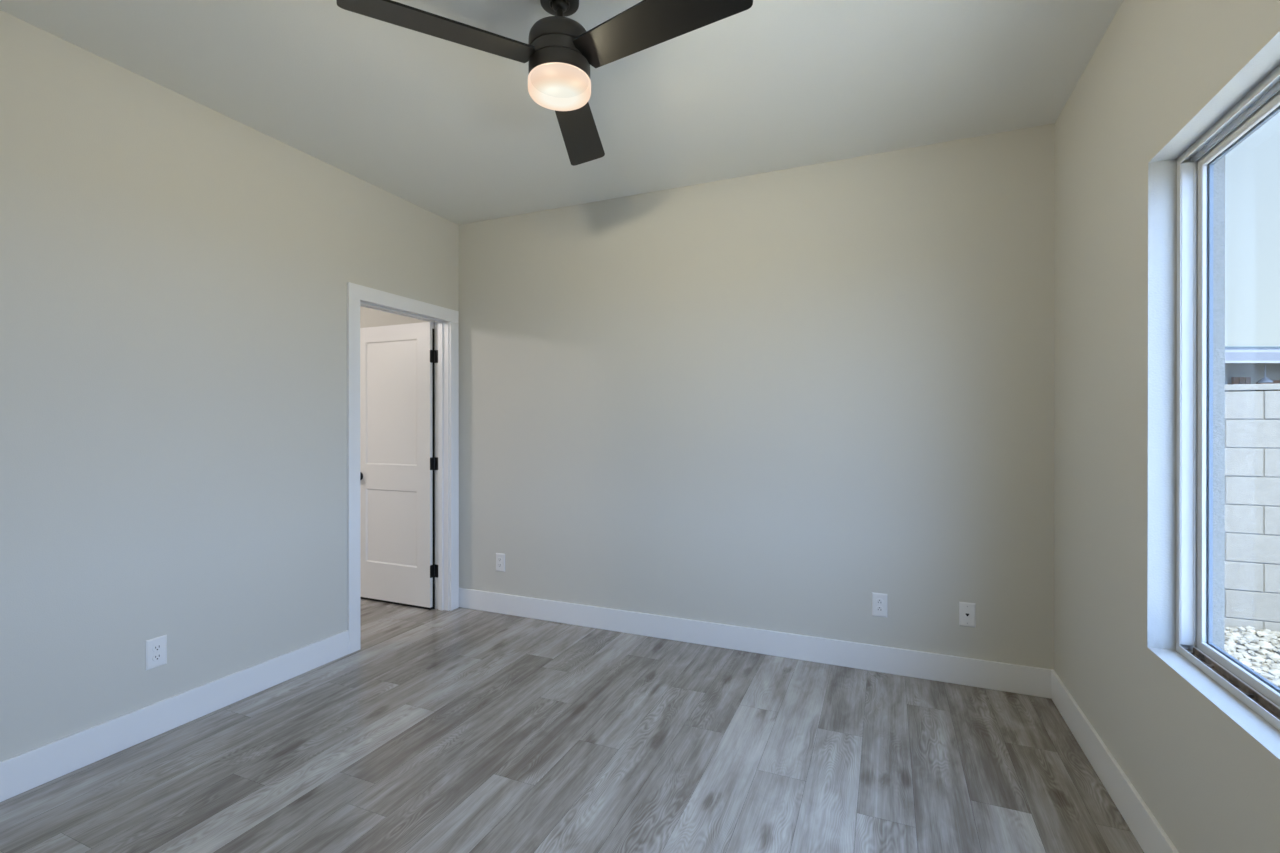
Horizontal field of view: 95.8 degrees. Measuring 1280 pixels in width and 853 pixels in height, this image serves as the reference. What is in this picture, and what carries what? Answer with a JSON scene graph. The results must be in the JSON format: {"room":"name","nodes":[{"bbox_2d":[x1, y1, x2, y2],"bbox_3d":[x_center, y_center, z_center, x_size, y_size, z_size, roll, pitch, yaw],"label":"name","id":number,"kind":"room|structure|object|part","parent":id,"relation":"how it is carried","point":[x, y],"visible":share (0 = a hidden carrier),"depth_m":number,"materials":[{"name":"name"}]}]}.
{"room":"empty bedroom","nodes":[
{"label":"empty bedroom","id":0,"kind":"room"},
{"bbox_2d":[0,10,458,761],"bbox_3d":[-2.130,-0.073,2.358,0.120,2.740,3.950,0,0,23],"label":"wall","id":1,"kind":"structure","parent":0,"point":[175,272],"depth_m":2.44,"materials":[{"name":"grey paint"}]},
{"bbox_2d":[146,635,166,669],"bbox_3d":[-2.030,0.950,2.430,0.009,0.124,0.076,0,0,23],"label":"power outlet","id":2,"kind":"object","parent":1,"relation":"attached to","point":[156,648],"visible":1,"depth_m":2.43,"materials":[{"name":"white plastic"}]},
{"bbox_2d":[152,653,161,660],"bbox_3d":[-2.028,0.969,2.429,0.003,0.028,0.034,0,0,23],"label":"receptacle","id":3,"kind":"object","parent":2,"relation":"attached to","point":[155,656],"depth_m":2.43,"materials":[{"name":"grey plastic"}]},
{"bbox_2d":[152,644,161,651],"bbox_3d":[-2.028,0.930,2.429,0.003,0.028,0.034,0,0,23],"label":"receptacle","id":4,"kind":"object","parent":2,"relation":"attached to","point":[155,647],"depth_m":2.43,"materials":[{"name":"grey plastic"}]},
{"bbox_2d":[0,630,348,801],"bbox_3d":[-2.252,1.229,1.904,0.014,0.137,3.014,0,0,23],"label":"baseboard","id":5,"kind":"structure","parent":1,"relation":"attached to","point":[28,770],"depth_m":2.41,"materials":[{"name":"white paint"}]},
{"bbox_2d":[360,322,437,609],"bbox_3d":[-1.802,0.277,4.227,0.808,2.027,0.172,0,0,23],"label":"door","id":6,"kind":"structure","parent":1,"relation":"in","point":[399,463],"depth_m":4.20,"materials":[{"name":"white paint"}]},
{"bbox_3d":[-1.811,-0.172,4.230,0.496,0.905,0.032,0,0,23],"label":"panel","id":7,"kind":"part","parent":6,"relation":"part of","materials":[{"name":"white paint"}]},
{"bbox_3d":[-1.811,0.735,4.231,0.496,0.543,0.032,0,0,23],"label":"panel","id":8,"kind":"part","parent":6,"relation":"part of","materials":[{"name":"white paint"}]},
{"bbox_2d":[347,282,458,653],"bbox_3d":[-1.543,0.236,3.737,0.156,2.114,0.922,0,0,23],"label":"trim","id":9,"kind":"structure","parent":1,"relation":"attached to","point":[445,320],"depth_m":4.05,"materials":[{"name":"white paint"}]},
{"bbox_3d":[-1.645,0.280,3.322,0.018,2.029,0.078,0,0,23],"label":"casing leg","id":10,"kind":"part","parent":9,"relation":"part of","materials":[{"name":"white paint"}]},
{"bbox_3d":[-1.443,0.278,4.148,0.018,2.029,0.086,0,0,23],"label":"casing leg","id":11,"kind":"part","parent":9,"relation":"part of","materials":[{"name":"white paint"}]},
{"bbox_3d":[-1.317,0.278,4.091,0.018,2.029,0.080,0,0,23],"label":"casing leg","id":12,"kind":"part","parent":9,"relation":"part of","materials":[{"name":"white paint"}]},
{"bbox_2d":[0,0,1122,224],"bbox_3d":[-1.925,-1.518,2.224,6.760,0.150,4.270,0,0,23],"label":"ceiling","id":13,"kind":"structure","parent":0,"point":[456,132],"depth_m":2.44,"materials":[{"name":"white paint"}]},
{"bbox_2d":[336,0,752,165],"bbox_3d":[-0.161,-1.259,1.895,1.111,0.367,1.161,0,0,23],"label":"ceiling fan","id":14,"kind":"object","parent":13,"relation":"hanging from","point":[559,51],"visible":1,"depth_m":1.79,"materials":[{"name":"black metal"}]},
{"bbox_3d":[-0.590,-1.191,1.721,0.556,0.045,0.151,0,0,-26],"label":"blade","id":15,"kind":"part","parent":14,"relation":"part of","materials":[{"name":"black wood"}]},
{"bbox_3d":[-0.262,-1.101,1.888,0.205,0.051,0.205,0,0,23],"label":"lamp shade","id":16,"kind":"part","parent":14,"relation":"part of","materials":[{"name":"white glass"}]},
{"bbox_3d":[-0.243,-1.166,2.255,0.151,0.052,0.556,0,0,4],"label":"blade","id":17,"kind":"part","parent":14,"relation":"part of","materials":[{"name":"black wood"}]},
{"bbox_3d":[0.046,-1.186,1.687,0.556,0.052,0.151,0,0,34],"label":"blade","id":18,"kind":"part","parent":14,"relation":"part of","materials":[{"name":"black wood"}]},
{"bbox_2d":[0,599,1143,852],"bbox_3d":[-1.813,1.297,2.237,6.560,0.001,3.969,0,0,23],"label":"floor","id":19,"kind":"structure","parent":0,"point":[827,822],"depth_m":2.20,"materials":[{"name":"grey wood"}]},
{"bbox_2d":[360,123,1054,669],"bbox_3d":[-1.065,-0.077,4.117,6.660,2.740,0.120,0,0,23],"label":"wall","id":20,"kind":"structure","parent":0,"point":[780,400],"depth_m":3.25,"materials":[{"name":"grey paint"}]},
{"bbox_2d":[496,553,504,571],"bbox_3d":[-0.970,0.942,4.007,0.076,0.124,0.009,0,0,23],"label":"power outlet","id":21,"kind":"object","parent":20,"relation":"attached to","point":[500,558],"visible":1,"depth_m":4.00,"materials":[{"name":"white plastic"}]},
{"bbox_2d":[459,588,1053,698],"bbox_3d":[0.334,1.226,3.450,3.560,0.137,0.014,0,0,23],"label":"baseboard","id":22,"kind":"structure","parent":20,"relation":"attached to","point":[1014,678],"depth_m":3.24,"materials":[{"name":"white paint"}]},
{"bbox_2d":[872,592,886,616],"bbox_3d":[1.266,0.943,3.055,0.076,0.124,0.009,0,0,23],"label":"power outlet","id":23,"kind":"object","parent":20,"relation":"attached to","point":[879,600],"visible":1,"depth_m":3.05,"materials":[{"name":"white plastic"}]},
{"bbox_2d":[876,606,882,611],"bbox_3d":[1.265,0.963,3.052,0.034,0.028,0.003,0,0,23],"label":"receptacle","id":24,"kind":"object","parent":23,"relation":"attached to","point":[878,608],"depth_m":3.05,"materials":[{"name":"grey plastic"}]},
{"bbox_2d":[876,599,882,603],"bbox_3d":[1.265,0.924,3.052,0.034,0.028,0.003,0,0,23],"label":"receptacle","id":25,"kind":"object","parent":23,"relation":"attached to","point":[878,601],"depth_m":3.05,"materials":[{"name":"grey plastic"}]},
{"bbox_2d":[959,602,975,627],"bbox_3d":[1.640,0.943,2.896,0.072,0.120,0.007,0,0,23],"label":"jack plate","id":26,"kind":"object","parent":20,"relation":"attached to","point":[967,611],"visible":1,"depth_m":2.89,"materials":[{"name":"white plastic"}]},
{"bbox_2d":[1054,0,1279,852],"bbox_3d":[1.246,-0.070,0.919,0.100,2.740,4.190,0,0,23],"label":"wall","id":27,"kind":"structure","parent":0,"point":[1204,763],"depth_m":1.83,"materials":[{"name":"grey paint"}]},
{"bbox_2d":[1051,670,1178,852],"bbox_3d":[1.191,1.231,0.937,0.014,0.137,3.936,0,0,23],"label":"baseboard","id":28,"kind":"structure","parent":27,"relation":"attached to","point":[1142,823],"depth_m":2.00,"materials":[{"name":"white paint"}]},
{"bbox_2d":[1176,65,1279,730],"bbox_3d":[1.291,-0.064,0.886,0.072,1.482,1.833,0,0,23],"label":"window","id":29,"kind":"structure","parent":27,"relation":"in","point":[1195,166],"depth_m":1.69,"materials":[{"name":"grey plastic"}]},
{"bbox_2d":[1213,156,1224,649],"bbox_3d":[0.454,-0.042,-1.162,0.075,3.310,9.600,0,0,23],"label":"wall","id":30,"kind":"structure","parent":0,"point":[1219,166],"depth_m":1.70,"materials":[{"name":"paint"}]},
{"label":"outside","id":31,"kind":"structure","parent":0,"visible":0},
{"bbox_2d":[1224,627,1279,679],"bbox_3d":[20.776,1.567,0.180,36.265,0.288,70.000,0,0,23],"label":"ground","id":32,"kind":"structure","parent":31,"point":[1263,665],"depth_m":3.62,"materials":[{"name":"grey gravel"}]},
{"bbox_2d":[1224,384,1279,631],"bbox_3d":[5.766,0.626,3.473,6.065,1.839,0.199,0,0,23],"label":"wall","id":33,"kind":"structure","parent":32,"relation":"on","point":[1252,411],"depth_m":4.01,"materials":[{"name":"grey"}]},
{"bbox_2d":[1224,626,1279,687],"bbox_3d":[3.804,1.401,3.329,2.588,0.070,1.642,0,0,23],"label":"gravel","id":34,"kind":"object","parent":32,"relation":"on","point":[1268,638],"visible":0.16,"depth_m":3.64,"materials":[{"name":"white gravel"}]},
{"bbox_2d":[1225,346,1279,384],"bbox_3d":[14.726,-0.277,17.422,18.000,3.310,7.060,0,0,0],"label":"house","id":35,"kind":"structure","parent":32,"relation":"on","point":[1243,364],"depth_m":14.85,"materials":[{"name":"grey"}]},
{"bbox_3d":[14.726,-1.555,13.930,18.000,0.060,0.080,0,0,0],"label":"fascia trim","id":36,"kind":"part","parent":35,"relation":"part of","materials":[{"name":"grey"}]},
{"bbox_2d":[1257,363,1272,382],"bbox_3d":[15.626,-1.436,14.450,0.280,0.680,0.280,0,0,0],"label":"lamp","id":37,"kind":"object","parent":35,"relation":"attached to","point":[1264,380],"depth_m":14.44,"materials":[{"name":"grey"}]}
]}

